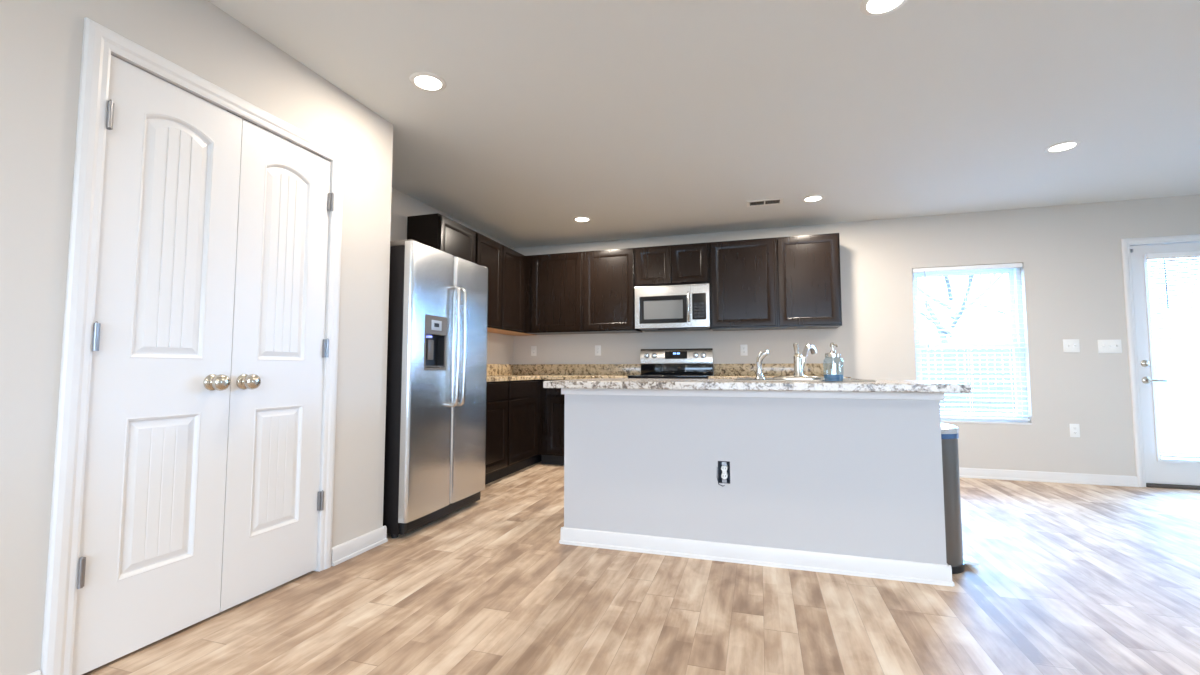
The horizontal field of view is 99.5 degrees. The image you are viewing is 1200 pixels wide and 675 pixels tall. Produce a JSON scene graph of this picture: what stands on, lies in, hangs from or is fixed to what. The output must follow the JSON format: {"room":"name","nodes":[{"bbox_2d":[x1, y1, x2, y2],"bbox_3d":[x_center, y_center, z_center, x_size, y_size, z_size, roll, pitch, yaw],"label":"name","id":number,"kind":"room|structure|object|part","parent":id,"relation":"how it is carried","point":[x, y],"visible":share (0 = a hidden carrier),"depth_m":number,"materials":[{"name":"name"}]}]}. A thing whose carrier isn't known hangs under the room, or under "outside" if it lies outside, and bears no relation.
{"room":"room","nodes":[
{"label":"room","id":0,"kind":"room"},
{"bbox_2d":[0,0,392,674],"bbox_3d":[-2.484,-0.232,0.190,0.722,2.442,6.057,-1,-4,17],"label":"wall","id":1,"kind":"structure","parent":0,"point":[41,41],"depth_m":1.59,"materials":[{"name":"grey paint"}]},
{"bbox_2d":[27,670,40,674],"bbox_3d":[-2.344,0.892,-0.687,0.024,0.086,4.604,-1,-4,17],"label":"baseboard","id":2,"kind":"structure","parent":1,"relation":"attached to","point":[38,672],"depth_m":1.50,"materials":[{"name":"white paint"}]},
{"bbox_2d":[72,55,241,674],"bbox_3d":[-1.566,0.068,1.859,0.108,2.030,0.468,-1,-4,17],"label":"door","id":3,"kind":"structure","parent":1,"relation":"in","point":[150,565],"depth_m":1.83,"materials":[{"name":"white paint"}]},
{"bbox_3d":[-1.502,0.177,2.000,0.072,0.065,0.065,-1,-4,17],"label":"knob","id":4,"kind":"part","parent":3,"relation":"part of","materials":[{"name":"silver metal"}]},
{"bbox_2d":[41,17,343,674],"bbox_3d":[-1.556,0.053,2.104,0.135,2.114,1.074,-1,-4,17],"label":"door frame","id":5,"kind":"structure","parent":1,"relation":"attached to","point":[100,42],"depth_m":1.63,"materials":[{"name":"white paint"}]},
{"bbox_2d":[220,119,333,611],"bbox_3d":[-1.426,0.096,2.309,0.108,2.030,0.470,-1,-4,17],"label":"door","id":6,"kind":"structure","parent":1,"relation":"in","point":[274,500],"depth_m":2.28,"materials":[{"name":"white paint"}]},
{"bbox_3d":[-1.463,0.185,2.124,0.072,0.065,0.065,-1,-4,17],"label":"knob","id":7,"kind":"part","parent":6,"relation":"part of","materials":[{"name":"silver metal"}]},
{"bbox_2d":[331,526,387,565],"bbox_3d":[-1.326,1.110,2.740,0.125,0.086,0.396,-1,-4,17],"label":"baseboard","id":8,"kind":"structure","parent":1,"relation":"attached to","point":[340,553],"depth_m":2.70,"materials":[{"name":"white paint"}]},
{"bbox_2d":[390,187,514,363],"bbox_3d":[-2.476,-0.133,1.765,0.200,2.442,9.074,-1,-4,17],"label":"wall","id":9,"kind":"structure","parent":0,"point":[500,347],"depth_m":4.49,"materials":[{"name":"grey paint"}]},
{"bbox_2d":[407,213,475,262],"bbox_3d":[-1.376,-0.562,4.451,0.320,0.877,0.570,-1,-4,17],"label":"upper cabinet","id":10,"kind":"object","parent":9,"relation":"attached to","point":[437,231],"visible":0.4,"depth_m":4.24,"materials":[{"name":"brown wood"}]},
{"bbox_3d":[-1.233,-0.567,4.406,0.020,0.845,0.535,-1,-4,17],"label":"door","id":11,"kind":"part","parent":10,"relation":"part of","materials":[{"name":"brown wood"}]},
{"bbox_2d":[475,231,533,335],"bbox_3d":[-1.084,-0.502,5.385,0.320,0.877,1.389,-1,-4,17],"label":"upper cabinet","id":12,"kind":"object","parent":9,"relation":"attached to","point":[506,266],"visible":0.58,"depth_m":5.19,"materials":[{"name":"brown wood"}]},
{"bbox_3d":[-1.071,-0.534,4.924,0.020,0.845,0.479,-1,-4,17],"label":"door","id":13,"kind":"part","parent":12,"relation":"part of","materials":[{"name":"brown wood"}]},
{"bbox_3d":[-1.092,-0.067,5.360,0.295,0.004,1.386,-1,-4,17],"label":"panel","id":14,"kind":"part","parent":12,"relation":"part of","materials":[{"name":"beige wood"}]},
{"bbox_3d":[-0.923,-0.504,5.397,0.020,0.845,0.479,-1,-4,17],"label":"door","id":15,"kind":"part","parent":12,"relation":"part of","materials":[{"name":"brown wood"}]},
{"bbox_2d":[487,364,640,375],"bbox_3d":[-0.590,0.306,4.832,1.561,0.125,2.053,-1,-4,17],"label":"backsplash","id":16,"kind":"structure","parent":9,"relation":"attached to","point":[492,369],"depth_m":5.77,"materials":[{"name":"beige stone"}]},
{"bbox_2d":[82,461,1199,674],"bbox_3d":[1.518,1.055,0.411,8.585,0.100,9.414,-1,-4,17],"label":"floor","id":17,"kind":"structure","parent":0,"point":[1068,578],"depth_m":2.11,"materials":[{"name":"wood"}]},
{"bbox_2d":[383,239,487,537],"bbox_3d":[-1.329,0.322,3.496,0.884,1.754,0.898,-1,-4,17],"label":"refrigerator","id":18,"kind":"object","parent":17,"relation":"on","point":[435,424],"visible":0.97,"depth_m":3.18,"materials":[{"name":"silver metal"}]},
{"bbox_3d":[-1.069,0.258,3.180,0.058,1.645,0.443,-1,-4,17],"label":"door","id":19,"kind":"part","parent":18,"relation":"part of","materials":[{"name":"silver metal"}]},
{"bbox_3d":[-0.954,0.054,3.354,0.074,0.806,0.027,-1,-4,17],"label":"handle","id":20,"kind":"part","parent":18,"relation":"part of","materials":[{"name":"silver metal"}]},
{"bbox_3d":[-0.932,0.059,3.425,0.074,0.806,0.027,-1,-4,17],"label":"handle","id":21,"kind":"part","parent":18,"relation":"part of","materials":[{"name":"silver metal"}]},
{"bbox_3d":[-0.934,0.286,3.611,0.058,1.645,0.447,-1,-4,17],"label":"door","id":22,"kind":"part","parent":18,"relation":"part of","materials":[{"name":"silver metal"}]},
{"bbox_2d":[485,381,507,484],"bbox_3d":[-1.228,0.814,4.312,0.625,0.876,0.734,-1,-4,17],"label":"base cabinet","id":23,"kind":"object","parent":17,"relation":"on","point":[496,392],"visible":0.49,"depth_m":4.38,"materials":[{"name":"brown wood"}]},
{"bbox_3d":[-0.939,0.458,4.244,0.020,0.146,0.703,-1,-4,17],"label":"drawer","id":24,"kind":"part","parent":23,"relation":"part of","materials":[{"name":"brown wood"}]},
{"bbox_2d":[487,364,640,381],"bbox_3d":[-0.590,0.326,4.830,1.561,0.164,2.053,-1,-4,17],"label":"countertop","id":25,"kind":"structure","parent":23,"relation":"on","point":[495,372],"depth_m":5.68,"materials":[{"name":"beige stone"}]},
{"bbox_2d":[500,380,540,477],"bbox_3d":[-0.923,0.876,5.288,0.625,0.876,1.312,-1,-4,17],"label":"base cabinet","id":26,"kind":"object","parent":17,"relation":"on","point":[523,395],"visible":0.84,"depth_m":4.87,"materials":[{"name":"brown wood"}]},
{"bbox_3d":[-0.732,0.878,4.883,0.020,0.580,0.624,-1,-4,17],"label":"door","id":27,"kind":"part","parent":26,"relation":"part of","materials":[{"name":"brown wood"}]},
{"bbox_3d":[-0.732,0.500,4.907,0.020,0.146,0.624,-1,-4,17],"label":"drawer","id":28,"kind":"part","parent":26,"relation":"part of","materials":[{"name":"brown wood"}]},
{"bbox_2d":[539,380,564,464],"bbox_3d":[-0.087,0.882,5.383,0.952,0.876,0.625,-1,-4,17],"label":"base cabinet","id":29,"kind":"object","parent":17,"relation":"on","point":[551,400],"visible":0.23,"depth_m":5.20,"materials":[{"name":"brown wood"}]},
{"bbox_3d":[-0.350,0.516,5.171,0.420,0.146,0.020,-1,-4,17],"label":"drawer","id":30,"kind":"part","parent":29,"relation":"part of","materials":[{"name":"brown wood"}]},
{"bbox_3d":[-0.350,0.895,5.147,0.420,0.580,0.020,-1,-4,17],"label":"door","id":31,"kind":"part","parent":29,"relation":"part of","materials":[{"name":"brown wood"}]},
{"bbox_2d":[627,348,712,378],"bbox_3d":[0.721,0.701,5.090,0.767,1.200,0.730,-1,-4,17],"label":"electric range","id":32,"kind":"object","parent":17,"relation":"on","point":[697,363],"visible":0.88,"depth_m":5.37,"materials":[{"name":"silver metal"}]},
{"bbox_2d":[627,375,712,376],"bbox_3d":[0.719,0.387,5.104,0.767,0.016,0.591,-1,-4,17],"label":"cooktop","id":33,"kind":"object","parent":32,"relation":"in","point":[628,375],"depth_m":4.93,"materials":[{"name":"black glass"}]},
{"bbox_2d":[559,388,954,586],"bbox_3d":[0.795,0.728,2.958,1.925,0.876,0.745,-1,-4,17],"label":"kitchen island","id":34,"kind":"object","parent":17,"relation":"on","point":[834,482],"visible":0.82,"depth_m":2.58,"materials":[{"name":"grey paint"}]},
{"bbox_2d":[717,461,729,485],"bbox_3d":[0.648,0.710,2.663,0.068,0.129,0.057,-1,-4,17],"label":"electrical outlet","id":35,"kind":"object","parent":34,"relation":"attached to","point":[723,476],"visible":0.95,"depth_m":2.64,"materials":[{"name":"black"}]},
{"bbox_2d":[721,465,727,478],"bbox_3d":[0.652,0.702,2.660,0.033,0.070,0.052,-1,-4,17],"label":"receptacle","id":36,"kind":"object","parent":35,"relation":"attached to","point":[724,468],"depth_m":2.64,"materials":[{"name":"white plastic"}]},
{"bbox_3d":[0.706,0.293,2.700,1.908,0.040,0.131,-1,-4,17],"label":"moulding","id":37,"kind":"part","parent":34,"relation":"part of","materials":[{"name":"white paint"}]},
{"bbox_2d":[543,378,970,392],"bbox_3d":[0.792,0.270,2.966,2.020,0.039,0.964,-1,-4,17],"label":"island countertop","id":38,"kind":"structure","parent":34,"relation":"on","point":[594,383],"depth_m":2.47,"materials":[{"name":"stone"}]},
{"bbox_2d":[773,343,823,378],"bbox_3d":[1.143,0.131,2.812,0.327,0.199,0.191,2,-4,-26],"label":"kitchen faucet","id":39,"kind":"object","parent":38,"relation":"on","point":[799,361],"visible":0.92,"depth_m":2.78,"materials":[{"name":"silver metal"}]},
{"bbox_3d":[1.077,0.066,2.788,0.030,0.070,0.030,-1,-4,17],"label":"lever","id":40,"kind":"part","parent":39,"relation":"part of","materials":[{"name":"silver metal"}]},
{"bbox_3d":[1.087,0.218,2.780,0.272,0.020,0.064,-1,-4,17],"label":"deck plate","id":41,"kind":"part","parent":39,"relation":"part of","materials":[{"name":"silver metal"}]},
{"bbox_3d":[1.173,0.116,2.875,0.032,0.161,0.235,-3,-5,41],"label":"spout","id":42,"kind":"part","parent":39,"relation":"part of","materials":[{"name":"silver metal"}]},
{"bbox_2d":[733,378,875,381],"bbox_3d":[1.162,0.339,2.974,0.710,0.195,0.550,-1,-4,17],"label":"sink","id":43,"kind":"object","parent":38,"relation":"in","point":[737,379],"visible":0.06,"depth_m":2.75,"materials":[{"name":"grey metal"}]},
{"bbox_2d":[755,350,767,378],"bbox_3d":[0.903,0.152,2.839,0.076,0.161,0.056,-1,-4,17],"label":"sprayer","id":44,"kind":"object","parent":43,"relation":"on","point":[759,375],"visible":0.91,"depth_m":2.83,"materials":[{"name":"silver metal"}]},
{"bbox_2d":[824,343,842,380],"bbox_3d":[1.197,0.127,2.609,0.096,0.201,0.096,-3,-5,42],"label":"soap dispenser","id":45,"kind":"object","parent":38,"relation":"on","point":[832,353],"visible":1,"depth_m":2.58,"materials":[{"name":"clear glass"}]},
{"bbox_3d":[1.197,0.085,2.612,0.075,0.034,0.075,-1,-4,17],"label":"lid","id":46,"kind":"part","parent":45,"relation":"part of","materials":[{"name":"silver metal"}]},
{"bbox_3d":[0.705,1.104,2.645,1.925,0.086,0.140,-1,-4,17],"label":"baseboard","id":47,"kind":"part","parent":34,"relation":"part of","materials":[{"name":"white paint"}]},
{"bbox_2d":[941,423,978,573],"bbox_3d":[1.714,0.796,2.621,0.348,0.698,0.350,-1,-4,17],"label":"trash can","id":48,"kind":"object","parent":17,"relation":"on","point":[955,557],"visible":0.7,"depth_m":2.47,"materials":[{"name":"silver metal"}]},
{"bbox_3d":[1.685,0.465,2.651,0.287,0.034,0.350,-1,-4,17],"label":"lid","id":49,"kind":"part","parent":48,"relation":"part of","materials":[{"name":"white plastic"}]},
{"bbox_2d":[1146,483,1199,489],"bbox_3d":[5.011,1.230,4.170,0.910,0.028,0.152,-1,-4,17],"label":"threshold","id":50,"kind":"object","parent":17,"relation":"on","point":[1191,487],"visible":0.45,"depth_m":4.18,"materials":[{"name":"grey metal"}]},
{"bbox_3d":[1.391,0.853,4.923,0.599,0.876,0.625,-1,-4,17],"label":"base cabinet","id":51,"kind":"object","parent":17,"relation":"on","visible":0},
{"bbox_2d":[708,363,850,378],"bbox_3d":[1.682,0.328,4.865,1.209,0.164,0.635,-1,-4,17],"label":"countertop","id":52,"kind":"structure","parent":51,"relation":"on","point":[721,371],"depth_m":5.13,"materials":[{"name":"beige stone"}]},
{"bbox_2d":[208,0,1199,247],"bbox_3d":[1.527,-1.480,0.601,8.585,0.100,9.474,-1,-4,17],"label":"ceiling","id":53,"kind":"structure","parent":0,"point":[636,118],"depth_m":2.82,"materials":[{"name":"white paint"}]},
{"bbox_2d":[409,72,446,91],"bbox_3d":[-0.876,-1.300,2.590,0.180,0.007,0.180,-1,-4,17],"label":"recessed light","id":54,"kind":"object","parent":53,"relation":"in","point":[426,81],"visible":1,"depth_m":2.58,"materials":[{"name":"white plastic"}]},
{"bbox_2d":[573,216,590,221],"bbox_3d":[-0.174,-1.150,4.948,0.180,0.007,0.180,-1,-4,17],"label":"recessed light","id":55,"kind":"object","parent":53,"relation":"in","point":[579,218],"visible":1,"depth_m":4.94,"materials":[{"name":"beige plastic"}]},
{"bbox_2d":[747,198,782,206],"bbox_3d":[1.443,-1.182,4.452,0.300,0.006,0.156,-1,-4,17],"label":"ceiling vent","id":56,"kind":"object","parent":53,"relation":"in","point":[775,201],"visible":1,"depth_m":4.45,"materials":[{"name":"white plastic"}]},
{"bbox_2d":[802,195,824,201],"bbox_3d":[1.824,-1.188,4.348,0.180,0.007,0.180,-1,-4,17],"label":"recessed light","id":57,"kind":"object","parent":53,"relation":"in","point":[812,198],"visible":1,"depth_m":4.34,"materials":[{"name":"beige plastic"}]},
{"bbox_2d":[860,0,907,15],"bbox_3d":[1.133,-1.336,2.018,0.180,0.007,0.180,-1,-4,17],"label":"recessed light","id":58,"kind":"object","parent":53,"relation":"in","point":[867,7],"visible":1,"depth_m":2.05,"materials":[{"name":"beige plastic"}]},
{"bbox_2d":[1044,140,1080,152],"bbox_3d":[3.038,-1.252,3.339,0.180,0.007,0.180,-1,-4,17],"label":"recessed light","id":59,"kind":"object","parent":53,"relation":"in","point":[1066,145],"visible":1,"depth_m":3.33,"materials":[{"name":"beige plastic"}]},
{"bbox_2d":[513,194,1199,475],"bbox_3d":[2.897,0.067,4.910,8.585,2.442,0.140,-1,-4,17],"label":"wall","id":60,"kind":"structure","parent":0,"point":[1070,256],"depth_m":4.59,"materials":[{"name":"grey paint"}]},
{"bbox_2d":[531,346,536,355],"bbox_3d":[-0.778,0.159,5.973,0.070,0.115,0.008,-1,-4,17],"label":"wall outlet","id":61,"kind":"object","parent":60,"relation":"attached to","point":[533,348],"visible":1,"depth_m":5.97,"materials":[{"name":"white plastic"}]},
{"bbox_2d":[525,252,590,334],"bbox_3d":[-0.466,-0.482,5.737,0.687,0.873,0.350,-1,-4,17],"label":"upper cabinet","id":62,"kind":"object","parent":60,"relation":"attached to","point":[553,282],"visible":0.9,"depth_m":5.58,"materials":[{"name":"brown wood"}]},
{"bbox_2d":[595,345,600,355],"bbox_3d":[-0.024,0.147,5.738,0.070,0.115,0.008,-1,-4,17],"label":"wall outlet","id":63,"kind":"object","parent":60,"relation":"attached to","point":[597,347],"visible":1,"depth_m":5.74,"materials":[{"name":"white plastic"}]},
{"bbox_2d":[583,248,641,333],"bbox_3d":[0.139,-0.494,5.549,0.579,0.873,0.350,-1,-4,17],"label":"upper cabinet","id":64,"kind":"object","parent":60,"relation":"attached to","point":[608,275],"visible":0.87,"depth_m":5.39,"materials":[{"name":"brown wood"}]},
{"bbox_2d":[635,242,709,286],"bbox_3d":[0.780,-0.735,5.364,0.762,0.416,0.350,-1,-4,17],"label":"upper cabinet","id":65,"kind":"object","parent":60,"relation":"attached to","point":[681,264],"visible":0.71,"depth_m":5.20,"materials":[{"name":"brown wood"}]},
{"bbox_3d":[0.555,-0.741,5.262,0.362,0.388,0.020,-1,-4,17],"label":"door","id":66,"kind":"part","parent":65,"relation":"part of","materials":[{"name":"brown wood"}]},
{"bbox_2d":[635,283,709,331],"bbox_3d":[0.770,-0.296,5.283,0.756,0.444,0.451,-1,-4,17],"label":"microwave oven","id":67,"kind":"object","parent":65,"relation":"attached to","point":[686,307],"visible":0.99,"depth_m":5.12,"materials":[{"name":"silver metal"}]},
{"bbox_3d":[0.635,-0.310,5.156,0.573,0.432,0.027,-1,-4,17],"label":"door","id":68,"kind":"part","parent":67,"relation":"part of","materials":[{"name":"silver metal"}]},
{"bbox_3d":[0.878,-0.309,5.042,0.023,0.309,0.053,-1,-4,17],"label":"handle","id":69,"kind":"part","parent":67,"relation":"part of","materials":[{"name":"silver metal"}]},
{"bbox_3d":[0.985,-0.308,5.045,0.135,0.259,0.022,-1,-4,17],"label":"control panel","id":70,"kind":"part","parent":67,"relation":"part of","materials":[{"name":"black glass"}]},
{"bbox_3d":[0.907,-0.748,5.152,0.362,0.388,0.020,-1,-4,17],"label":"door","id":71,"kind":"part","parent":65,"relation":"part of","materials":[{"name":"brown wood"}]},
{"bbox_2d":[709,238,776,330],"bbox_3d":[1.446,-0.520,5.143,0.631,0.873,0.350,-1,-4,17],"label":"upper cabinet","id":72,"kind":"object","parent":60,"relation":"attached to","point":[743,290],"visible":0.99,"depth_m":4.98,"materials":[{"name":"brown wood"}]},
{"bbox_2d":[740,345,747,355],"bbox_3d":[1.492,0.131,5.266,0.070,0.115,0.008,-1,-4,17],"label":"wall outlet","id":73,"kind":"object","parent":60,"relation":"attached to","point":[743,348],"visible":1,"depth_m":5.26,"materials":[{"name":"white plastic"}]},
{"bbox_2d":[775,233,841,329],"bbox_3d":[2.018,-0.531,4.965,0.566,0.873,0.350,-1,-4,17],"label":"upper cabinet","id":74,"kind":"object","parent":60,"relation":"attached to","point":[808,274],"visible":0.91,"depth_m":4.81,"materials":[{"name":"brown wood"}]},
{"bbox_2d":[912,268,1027,421],"bbox_3d":[3.435,0.056,4.774,0.885,1.445,0.070,-1,-4,17],"label":"window","id":75,"kind":"structure","parent":60,"relation":"in","point":[1013,280],"depth_m":4.69,"materials":[{"name":"white plastic"}]},
{"bbox_3d":[3.442,-0.267,4.816,0.815,0.726,0.022,-1,-4,17],"label":"sash","id":76,"kind":"part","parent":75,"relation":"part of","materials":[{"name":"white plastic"}]},
{"bbox_3d":[3.434,0.396,4.749,0.815,0.684,0.022,-1,-4,17],"label":"sash","id":77,"kind":"part","parent":75,"relation":"part of","materials":[{"name":"white plastic"}]},
{"bbox_2d":[912,263,1029,420],"bbox_3d":[3.411,0.042,4.696,0.869,1.419,0.074,-1,-4,17],"label":"window blind","id":78,"kind":"object","parent":75,"relation":"attached to","point":[1011,265],"visible":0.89,"depth_m":4.67,"materials":[{"name":"white plastic"}]},
{"bbox_3d":[3.414,0.742,4.662,0.861,0.018,0.048,-1,-4,17],"label":"rail","id":79,"kind":"part","parent":78,"relation":"part of","materials":[{"name":"white plastic"}]},
{"bbox_2d":[941,420,1031,424],"bbox_3d":[3.414,0.776,4.662,0.883,0.018,0.068,-1,-4,17],"label":"window sill","id":80,"kind":"structure","parent":60,"relation":"attached to","point":[942,421],"depth_m":4.62,"materials":[{"name":"white paint"}]},
{"bbox_2d":[959,467,1138,486],"bbox_3d":[3.434,1.227,4.582,2.230,0.086,0.024,-1,-4,17],"label":"baseboard","id":81,"kind":"structure","parent":60,"relation":"attached to","point":[1018,475],"depth_m":4.43,"materials":[{"name":"white paint"}]},
{"bbox_2d":[1063,339,1079,351],"bbox_3d":[4.125,0.072,4.443,0.116,0.115,0.018,-1,-4,17],"label":"light switch","id":82,"kind":"object","parent":60,"relation":"attached to","point":[1069,345],"visible":1,"depth_m":4.45,"materials":[{"name":"white plastic"}]},
{"bbox_2d":[1069,424,1079,436],"bbox_3d":[4.116,0.806,4.404,0.070,0.115,0.008,-1,-4,17],"label":"wall outlet","id":83,"kind":"object","parent":60,"relation":"attached to","point":[1074,428],"visible":1,"depth_m":4.40,"materials":[{"name":"white plastic"}]},
{"bbox_2d":[1098,339,1121,352],"bbox_3d":[4.381,0.075,4.363,0.162,0.115,0.018,-1,-4,17],"label":"light switch","id":84,"kind":"object","parent":60,"relation":"attached to","point":[1104,346],"visible":1,"depth_m":4.37,"materials":[{"name":"white plastic"}]},
{"bbox_2d":[1121,234,1199,486],"bbox_3d":[5.010,0.193,4.232,1.026,2.104,0.160,-1,-4,17],"label":"door frame","id":85,"kind":"structure","parent":60,"relation":"attached to","point":[1125,243],"depth_m":4.30,"materials":[{"name":"white paint"}]},
{"bbox_2d":[1130,242,1199,485],"bbox_3d":[4.994,0.206,4.179,0.904,2.012,0.100,-1,-4,17],"label":"door","id":86,"kind":"structure","parent":60,"relation":"in","point":[1158,470],"depth_m":4.28,"materials":[{"name":"white paint"}]},
{"bbox_3d":[4.647,0.359,4.255,0.145,0.062,0.056,-1,-4,17],"label":"handle","id":87,"kind":"part","parent":86,"relation":"part of","materials":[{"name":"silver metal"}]},
{"bbox_3d":[4.994,0.156,4.183,0.728,1.749,0.010,-1,-4,17],"label":"lite frame","id":88,"kind":"part","parent":86,"relation":"part of","materials":[{"name":"white paint"}]},
{"bbox_2d":[1146,251,1199,458],"bbox_3d":[4.978,0.133,4.150,0.707,1.703,0.046,-1,-4,17],"label":"window blind","id":89,"kind":"object","parent":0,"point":[1177,358],"visible":1,"depth_m":4.22,"materials":[{"name":"white plastic"}]},
{"bbox_3d":[4.981,0.150,4.158,0.568,1.634,0.028,-1,-4,17],"label":"ladder cord","id":90,"kind":"part","parent":89,"relation":"part of","materials":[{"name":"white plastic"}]},
{"bbox_3d":[4.981,0.974,4.105,0.699,0.018,0.024,-1,-4,17],"label":"rail","id":91,"kind":"part","parent":89,"relation":"part of","materials":[{"name":"white plastic"}]},
{"label":"outside","id":92,"kind":"structure","parent":0,"visible":0},
{"bbox_2d":[944,385,1199,458],"bbox_3d":[12.301,2.735,22.547,60.000,0.350,39.386,-1,-4,17],"label":"ground","id":93,"kind":"structure","parent":92,"point":[1011,385],"depth_m":6.77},
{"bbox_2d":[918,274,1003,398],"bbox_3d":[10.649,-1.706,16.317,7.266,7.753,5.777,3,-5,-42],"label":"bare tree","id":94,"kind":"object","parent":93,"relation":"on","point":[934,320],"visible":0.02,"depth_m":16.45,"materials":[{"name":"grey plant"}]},
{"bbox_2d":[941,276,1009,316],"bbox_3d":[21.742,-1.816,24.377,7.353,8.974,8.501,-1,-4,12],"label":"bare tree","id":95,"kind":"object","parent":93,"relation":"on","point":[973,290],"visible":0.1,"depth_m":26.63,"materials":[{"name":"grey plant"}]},
{"bbox_2d":[921,341,1192,414],"bbox_3d":[9.185,0.971,11.796,28.500,1.750,0.060,-1,-4,17],"label":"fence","id":96,"kind":"object","parent":93,"relation":"on","point":[998,349],"visible":0.04,"depth_m":11.89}
]}

